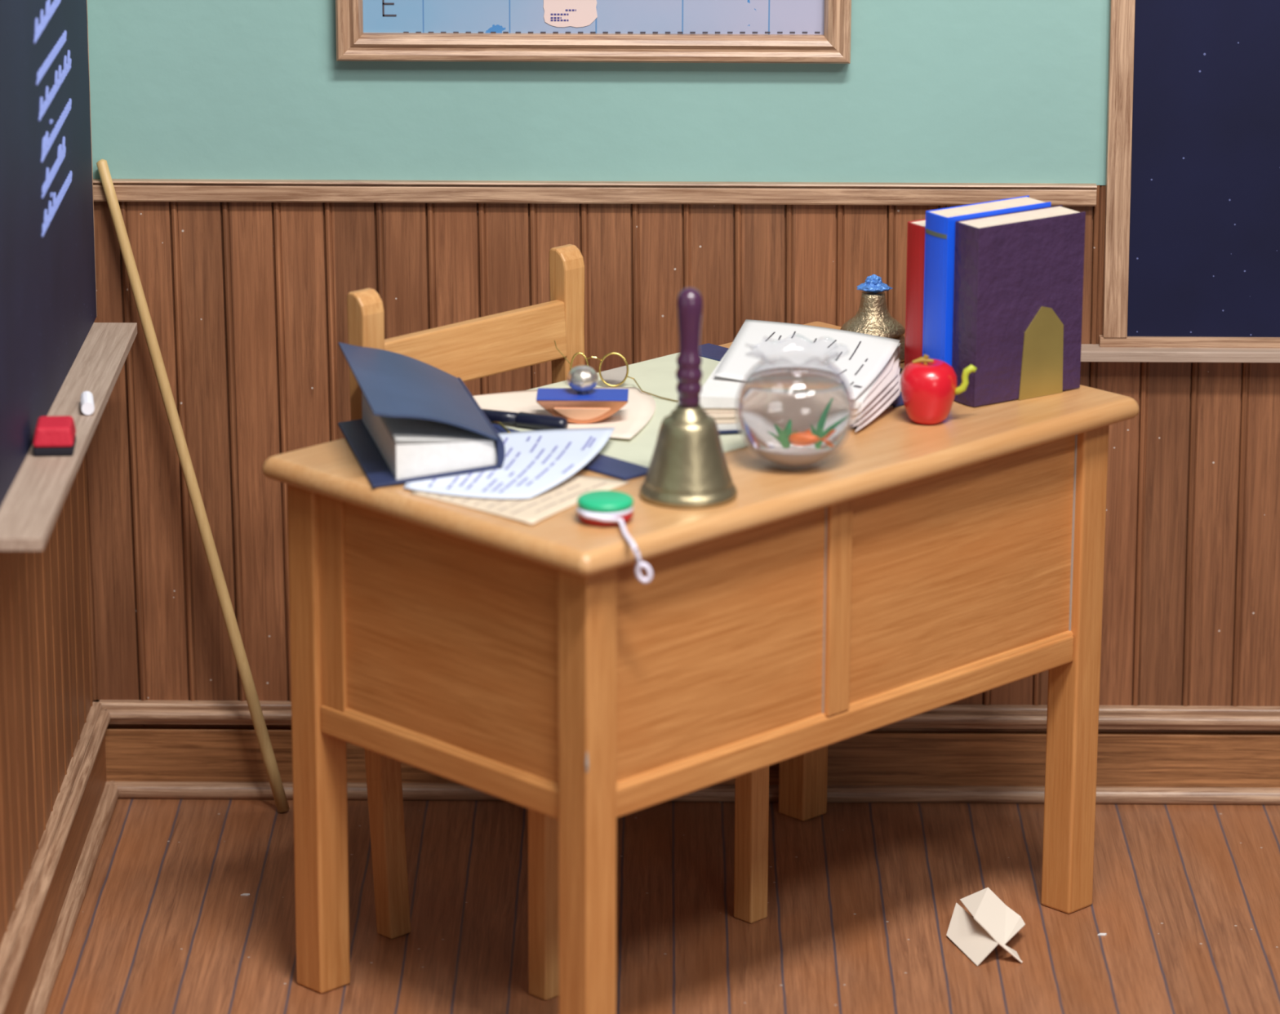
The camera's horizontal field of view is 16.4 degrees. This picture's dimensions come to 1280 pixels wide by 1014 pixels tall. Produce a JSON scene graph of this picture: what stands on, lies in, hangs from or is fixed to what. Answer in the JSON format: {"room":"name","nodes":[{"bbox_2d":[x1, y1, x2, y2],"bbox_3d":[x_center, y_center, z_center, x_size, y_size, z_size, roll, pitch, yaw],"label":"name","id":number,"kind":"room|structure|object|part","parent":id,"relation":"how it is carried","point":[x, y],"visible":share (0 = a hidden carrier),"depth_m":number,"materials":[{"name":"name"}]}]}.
{"room":"classroom","nodes":[
{"label":"classroom","id":0,"kind":"room"},
{"bbox_2d":[0,453,93,946],"bbox_3d":[-0.864,0.051,4.977,0.062,1.750,3.200,0,17,0],"label":"wall","id":1,"kind":"structure","parent":0,"point":[46,677],"depth_m":6.13,"materials":[{"name":"wood"},{"name":"paint"},{"name":"plaster"}]},
{"bbox_2d":[0,699,119,1013],"bbox_3d":[-0.818,0.812,5.230,0.039,0.148,3.150,0,17,0],"label":"baseboard","id":2,"kind":"structure","parent":1,"relation":"attached to","point":[33,946],"depth_m":6.19,"materials":[{"name":"brown wood"}]},
{"bbox_3d":[-0.818,0.872,5.247,0.039,0.024,3.150,0,17,0],"label":"shoe moulding","id":3,"kind":"part","parent":2,"relation":"part of","materials":[{"name":"brown wood"}]},
{"bbox_2d":[0,0,137,551],"bbox_3d":[-0.776,-0.460,5.795,0.102,0.766,1.190,0,17,0],"label":"blackboard","id":4,"kind":"object","parent":1,"relation":"attached to","point":[53,351],"visible":1,"depth_m":5.86,"materials":[{"name":"blue stone"}]},
{"bbox_2d":[32,415,75,456],"bbox_3d":[-0.763,-0.093,5.780,0.052,0.038,0.070,-1,17,-4],"label":"eraser","id":5,"kind":"object","parent":4,"relation":"on","point":[53,435],"visible":1,"depth_m":5.75,"materials":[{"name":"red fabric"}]},
{"bbox_2d":[0,322,137,551],"bbox_3d":[-0.777,-0.107,5.923,0.102,0.016,1.073,0,17,0],"label":"chalk tray","id":6,"kind":"object","parent":4,"relation":"on","point":[33,493],"depth_m":5.80,"materials":[{"name":"brown wood"}]},
{"bbox_2d":[80,391,94,414],"bbox_3d":[-0.745,-0.140,5.971,0.018,0.018,0.061,-2,17,-8],"label":"stick","id":7,"kind":"object","parent":4,"relation":"on","point":[86,401],"visible":1,"depth_m":5.95,"materials":[{"name":"white"}]},
{"bbox_3d":[-0.807,-0.638,6.362,0.032,0.750,0.003,0,17,0],"label":"frame","id":8,"kind":"part","parent":4,"relation":"part of","materials":[{"name":"brown wood"}]},
{"bbox_2d":[44,798,1279,1013],"bbox_3d":[0.432,0.907,5.256,2.660,0.040,3.260,0,17,0],"label":"floor","id":9,"kind":"structure","parent":0,"point":[862,897],"depth_m":6.27,"materials":[{"name":"brown wood"}]},
{"bbox_2d":[96,159,289,812],"bbox_3d":[-0.660,-0.024,6.567,0.278,0.986,0.019,5,17,15],"label":"stick","id":10,"kind":"object","parent":9,"relation":"on","point":[224,601],"visible":1,"depth_m":6.56,"materials":[{"name":"brown wood"}]},
{"bbox_2d":[240,893,249,895],"bbox_3d":[-0.566,0.555,6.351,0.013,0.002,0.005,2,17,5],"label":"paper scrap","id":11,"kind":"object","parent":9,"relation":"on","point":[242,894],"visible":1,"depth_m":6.35,"materials":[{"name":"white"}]},
{"bbox_2d":[346,244,768,999],"bbox_3d":[-0.101,0.146,6.124,0.458,0.918,0.400,-16,23,-42],"label":"wooden chair","id":12,"kind":"object","parent":9,"relation":"on","point":[474,348],"visible":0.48,"depth_m":6.17,"materials":[{"name":"brown wood"}]},
{"bbox_3d":[-0.359,0.153,6.098,0.038,0.918,0.076,-16,23,-42],"label":"leg","id":13,"kind":"part","parent":12,"relation":"part of","materials":[{"name":"brown wood"}]},
{"bbox_3d":[-0.126,0.454,5.945,0.036,0.430,0.036,-16,23,-42],"label":"leg","id":14,"kind":"part","parent":12,"relation":"part of","materials":[{"name":"brown wood"}]},
{"bbox_3d":[-0.091,0.079,6.352,0.038,0.918,0.076,-16,23,-42],"label":"leg","id":15,"kind":"part","parent":12,"relation":"part of","materials":[{"name":"brown wood"}]},
{"bbox_3d":[0.157,0.375,6.214,0.036,0.430,0.036,-16,23,-42],"label":"leg","id":16,"kind":"part","parent":12,"relation":"part of","materials":[{"name":"brown wood"}]},
{"bbox_2d":[262,321,1139,1013],"bbox_3d":[0.096,0.250,6.074,1.071,0.750,0.618,-16,23,-42],"label":"desk","id":17,"kind":"object","parent":9,"relation":"on","point":[915,569],"visible":0.91,"depth_m":5.78,"materials":[{"name":"brown wood"}]},
{"bbox_3d":[-0.430,0.305,5.935,0.054,0.720,0.054,-16,23,-42],"label":"leg","id":18,"kind":"part","parent":17,"relation":"part of","materials":[{"name":"brown wood"}]},
{"bbox_2d":[337,342,505,488],"bbox_3d":[-0.290,-0.132,5.833,0.179,0.115,0.345,-3,17,-12],"label":"book","id":19,"kind":"object","parent":17,"relation":"on","point":[420,421],"visible":1,"depth_m":5.75,"materials":[{"name":"blue fabric"}]},
{"bbox_3d":[-0.254,0.327,5.743,0.024,0.040,0.464,-16,23,-42],"label":"rail","id":20,"kind":"part","parent":17,"relation":"part of","materials":[{"name":"brown wood"}]},
{"bbox_3d":[-0.258,0.307,5.732,0.007,0.006,0.464,-16,23,-42],"label":"bead moulding","id":21,"kind":"part","parent":17,"relation":"part of","materials":[{"name":"brown wood"}]},
{"bbox_3d":[-0.251,0.163,5.697,0.012,0.312,0.464,-16,23,-42],"label":"panel","id":22,"kind":"part","parent":17,"relation":"part of","materials":[{"name":"brown wood"}]},
{"bbox_2d":[403,427,614,498],"bbox_3d":[-0.173,-0.063,5.759,0.232,0.022,0.304,4,17,11],"label":"letter","id":23,"kind":"object","parent":17,"relation":"on","point":[535,461],"visible":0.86,"depth_m":5.73,"materials":[{"name":"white paper"}]},
{"bbox_2d":[409,475,630,524],"bbox_3d":[-0.162,-0.021,5.659,0.210,0.003,0.228,10,19,31],"label":"old letter","id":24,"kind":"object","parent":17,"relation":"on","point":[565,495],"visible":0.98,"depth_m":5.62,"materials":[{"name":"beige paper"}]},
{"bbox_3d":[-0.066,0.411,5.582,0.054,0.720,0.054,-16,23,-42],"label":"leg","id":25,"kind":"part","parent":17,"relation":"part of","materials":[{"name":"brown wood"}]},
{"bbox_2d":[575,490,653,583],"bbox_3d":[-0.018,0.042,5.496,0.074,0.083,0.182,-9,19,-28],"label":"yoyo","id":26,"kind":"object","parent":17,"relation":"on","point":[597,508],"visible":1,"depth_m":5.51,"materials":[{"name":"green plastic"}]},
{"bbox_2d":[639,287,737,509],"bbox_3d":[0.062,-0.145,5.606,0.125,0.272,0.125,0,17,0],"label":"bell","id":27,"kind":"object","parent":17,"relation":"on","point":[688,468],"visible":1,"depth_m":5.59,"materials":[{"name":"gold metal"}]},
{"bbox_3d":[0.062,-0.201,5.590,0.034,0.155,0.034,0,17,0],"label":"handle","id":28,"kind":"part","parent":27,"relation":"part of","materials":[{"name":"purple wood"}]},
{"bbox_2d":[491,342,904,480],"bbox_3d":[0.040,-0.135,6.041,0.575,0.004,0.415,-16,23,-42],"label":"desk pad","id":29,"kind":"object","parent":17,"relation":"on","point":[622,459],"visible":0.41,"depth_m":5.97,"materials":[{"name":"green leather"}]},
{"bbox_2d":[481,408,568,432],"bbox_3d":[-0.168,-0.112,5.925,0.137,0.020,0.061,7,18,23],"label":"pen","id":30,"kind":"object","parent":29,"relation":"on","point":[523,420],"visible":0.83,"depth_m":5.93,"materials":[{"name":"black plastic"}]},
{"bbox_2d":[472,386,655,439],"bbox_3d":[-0.110,-0.129,6.008,0.263,0.006,0.279,0,17,0],"label":"paper sheet","id":31,"kind":"object","parent":29,"relation":"on","point":[628,420],"visible":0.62,"depth_m":6.03,"materials":[{"name":"white paper"}]},
{"bbox_2d":[536,364,628,423],"bbox_3d":[-0.077,-0.154,5.967,0.123,0.073,0.057,0,17,1],"label":"rocker blotter","id":32,"kind":"object","parent":31,"relation":"on","point":[582,403],"visible":1,"depth_m":5.95,"materials":[{"name":"brown wood"}]},
{"bbox_3d":[-0.077,-0.151,5.968,0.123,0.002,0.055,0,17,1],"label":"plate","id":33,"kind":"part","parent":32,"relation":"part of","materials":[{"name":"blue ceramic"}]},
{"bbox_3d":[-0.077,-0.172,5.965,0.041,0.038,0.041,-6,18,-21],"label":"knob","id":34,"kind":"part","parent":32,"relation":"part of","materials":[{"name":"silver metal"}]},
{"bbox_2d":[554,340,678,401],"bbox_3d":[-0.025,-0.192,6.125,0.202,0.059,0.049,9,19,27],"label":"spectacles","id":35,"kind":"object","parent":29,"relation":"on","point":[613,368],"visible":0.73,"depth_m":6.14,"materials":[{"name":"gold metal"}]},
{"bbox_2d":[699,319,902,433],"bbox_3d":[0.232,-0.175,6.062,0.250,0.062,0.405,3,17,10],"label":"stack","id":36,"kind":"object","parent":29,"relation":"on","point":[871,365],"visible":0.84,"depth_m":6.07,"materials":[{"name":"white paper"}]},
{"bbox_3d":[0.097,0.171,5.670,0.393,0.309,0.012,-16,23,-42],"label":"panel","id":37,"kind":"part","parent":17,"relation":"part of","materials":[{"name":"brown wood"}]},
{"bbox_3d":[0.103,0.313,5.706,0.393,0.006,0.007,-16,23,-42],"label":"bead moulding","id":38,"kind":"part","parent":17,"relation":"part of","materials":[{"name":"brown wood"}]},
{"bbox_2d":[734,333,855,470],"bbox_3d":[0.201,-0.132,5.760,0.157,0.159,0.157,0,17,0],"label":"bowl","id":39,"kind":"object","parent":17,"relation":"on","point":[790,416],"visible":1,"depth_m":5.71,"materials":[{"name":"clear glass"}]},
{"bbox_3d":[0.246,0.117,6.575,0.054,0.720,0.054,-16,23,-42],"label":"leg","id":40,"kind":"part","parent":17,"relation":"part of","materials":[{"name":"brown wood"}]},
{"bbox_3d":[0.278,0.283,5.886,0.896,0.040,0.024,-16,23,-42],"label":"rail","id":41,"kind":"part","parent":17,"relation":"part of","materials":[{"name":"brown wood"}]},
{"bbox_2d":[840,274,905,362],"bbox_3d":[0.332,-0.272,6.306,0.114,0.119,0.114,0,17,0],"label":"bottle","id":42,"kind":"object","parent":17,"relation":"on","point":[873,317],"visible":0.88,"depth_m":6.29,"materials":[{"name":"gold metal"}]},
{"bbox_2d":[904,218,925,367],"bbox_3d":[0.447,-0.289,6.161,0.166,0.232,0.044,-11,20,-32],"label":"book","id":43,"kind":"object","parent":17,"relation":"on","point":[916,228],"visible":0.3,"depth_m":6.11,"materials":[{"name":"red paper"}]},
{"bbox_2d":[900,354,977,424],"bbox_3d":[0.396,-0.161,5.978,0.094,0.093,0.077,-7,18,-22],"label":"apple","id":44,"kind":"object","parent":17,"relation":"on","point":[928,386],"visible":1,"depth_m":5.95,"materials":[{"name":"red food"}]},
{"bbox_3d":[0.381,-0.198,5.965,0.029,0.016,0.008,0,17,0],"label":"stem","id":45,"kind":"part","parent":44,"relation":"part of","materials":[{"name":"brown"}]},
{"bbox_3d":[0.438,0.221,6.022,0.461,0.006,0.007,-16,23,-42],"label":"bead moulding","id":46,"kind":"part","parent":17,"relation":"part of","materials":[{"name":"brown wood"}]},
{"bbox_3d":[0.431,0.078,5.987,0.461,0.309,0.012,-16,23,-42],"label":"panel","id":47,"kind":"part","parent":17,"relation":"part of","materials":[{"name":"brown wood"}]},
{"bbox_2d":[922,195,1050,366],"bbox_3d":[0.477,-0.290,6.121,0.183,0.256,0.050,-11,20,-32],"label":"book","id":48,"kind":"object","parent":17,"relation":"on","point":[940,230],"visible":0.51,"depth_m":6.06,"materials":[{"name":"blue paper"}]},
{"bbox_2d":[951,204,1085,406],"bbox_3d":[0.519,-0.277,6.089,0.188,0.250,0.052,-11,20,-32],"label":"book","id":49,"kind":"object","parent":17,"relation":"on","point":[1008,266],"visible":0.8,"depth_m":6.05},
{"bbox_2d":[1016,306,1063,399],"bbox_3d":[0.528,-0.225,6.133,0.076,0.128,0.092,-11,20,-32],"label":"bookend","id":50,"kind":"object","parent":17,"relation":"on","point":[1042,366],"visible":0.91,"depth_m":6.10,"materials":[{"name":"gold metal"}]},
{"bbox_3d":[0.610,0.223,6.223,0.054,0.720,0.054,-16,23,-42],"label":"leg","id":51,"kind":"part","parent":17,"relation":"part of","materials":[{"name":"brown wood"}]},
{"bbox_2d":[946,887,1025,965],"bbox_3d":[0.490,0.584,6.180,0.103,0.050,0.166,-5,17,-18],"label":"folded paper","id":52,"kind":"object","parent":9,"relation":"on","point":[993,923],"visible":1,"depth_m":6.17,"materials":[{"name":"beige paper"}]},
{"bbox_2d":[1097,933,1106,935],"bbox_3d":[0.648,0.599,6.218,0.013,0.002,0.005,2,17,5],"label":"paper scrap","id":53,"kind":"object","parent":9,"relation":"on","point":[1099,934],"visible":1,"depth_m":6.22,"materials":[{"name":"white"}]},
{"bbox_2d":[85,0,1279,732],"bbox_3d":[0.445,-0.407,6.532,2.660,1.750,0.063,0,17,0],"label":"wall","id":54,"kind":"structure","parent":0,"point":[246,302],"depth_m":6.52,"materials":[{"name":"paint"}]},
{"bbox_2d":[335,0,851,63],"bbox_3d":[-0.066,-0.914,6.337,0.743,0.560,0.035,0,17,0],"label":"framed map","id":55,"kind":"object","parent":54,"relation":"attached to","point":[590,31],"visible":1,"depth_m":6.40,"materials":[{"name":"brown wood"}]},
{"bbox_3d":[-0.419,-0.916,6.338,0.038,0.560,0.035,0,17,0],"label":"rail","id":56,"kind":"part","parent":55,"relation":"part of","materials":[{"name":"brown wood"}]},
{"bbox_3d":[-0.067,-0.664,6.411,0.743,0.038,0.035,0,17,0],"label":"rail","id":57,"kind":"part","parent":55,"relation":"part of","materials":[{"name":"brown wood"}]},
{"bbox_2d":[363,0,824,35],"bbox_3d":[-0.066,-0.918,6.349,0.683,0.500,0.006,0,17,0],"label":"print","id":58,"kind":"object","parent":55,"relation":"on","point":[380,17],"depth_m":6.41,"materials":[{"name":"blue paper"}]},
{"bbox_3d":[0.286,-0.912,6.335,0.038,0.560,0.035,0,17,0],"label":"rail","id":59,"kind":"part","parent":55,"relation":"part of","materials":[{"name":"brown wood"}]},
{"bbox_2d":[93,178,1097,206],"bbox_3d":[-0.079,-0.460,6.481,1.492,0.031,0.018,0,17,0],"label":"trim","id":60,"kind":"structure","parent":54,"relation":"attached to","point":[126,189],"depth_m":6.47,"materials":[{"name":"brown wood"}]},
{"bbox_2d":[93,699,1279,804],"bbox_3d":[0.471,0.376,6.715,2.600,0.148,0.039,0,17,0],"label":"baseboard","id":61,"kind":"structure","parent":54,"relation":"attached to","point":[168,757],"depth_m":6.72,"materials":[{"name":"brown wood"}]},
{"bbox_3d":[0.472,0.319,6.704,2.600,0.032,0.029,0,17,0],"label":"cap moulding","id":62,"kind":"part","parent":61,"relation":"part of","materials":[{"name":"brown wood"}]},
{"bbox_3d":[0.471,0.435,6.733,2.600,0.024,0.039,0,17,0],"label":"shoe moulding","id":63,"kind":"part","parent":61,"relation":"part of","materials":[{"name":"brown wood"}]},
{"bbox_2d":[1080,0,1279,363],"bbox_3d":[1.200,-0.676,6.394,1.140,0.960,0.046,0,17,0],"label":"blackboard","id":64,"kind":"object","parent":54,"relation":"attached to","point":[1192,252],"visible":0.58,"depth_m":6.47,"materials":[{"name":"blue stone"}]},
{"bbox_3d":[0.696,-0.680,6.408,0.046,0.894,0.020,0,17,0],"label":"frame","id":65,"kind":"part","parent":64,"relation":"part of","materials":[{"name":"brown wood"}]},
{"bbox_2d":[1080,343,1279,363],"bbox_3d":[1.199,-0.224,6.529,1.140,0.016,0.046,0,17,0],"label":"chalk tray","id":66,"kind":"object","parent":64,"relation":"on","point":[1109,353],"depth_m":6.51,"materials":[{"name":"brown wood"}]},
{"bbox_3d":[1.208,-0.242,6.535,1.061,0.015,0.017,0,17,0],"label":"frame","id":67,"kind":"part","parent":64,"relation":"part of","materials":[{"name":"brown wood"}]}
]}

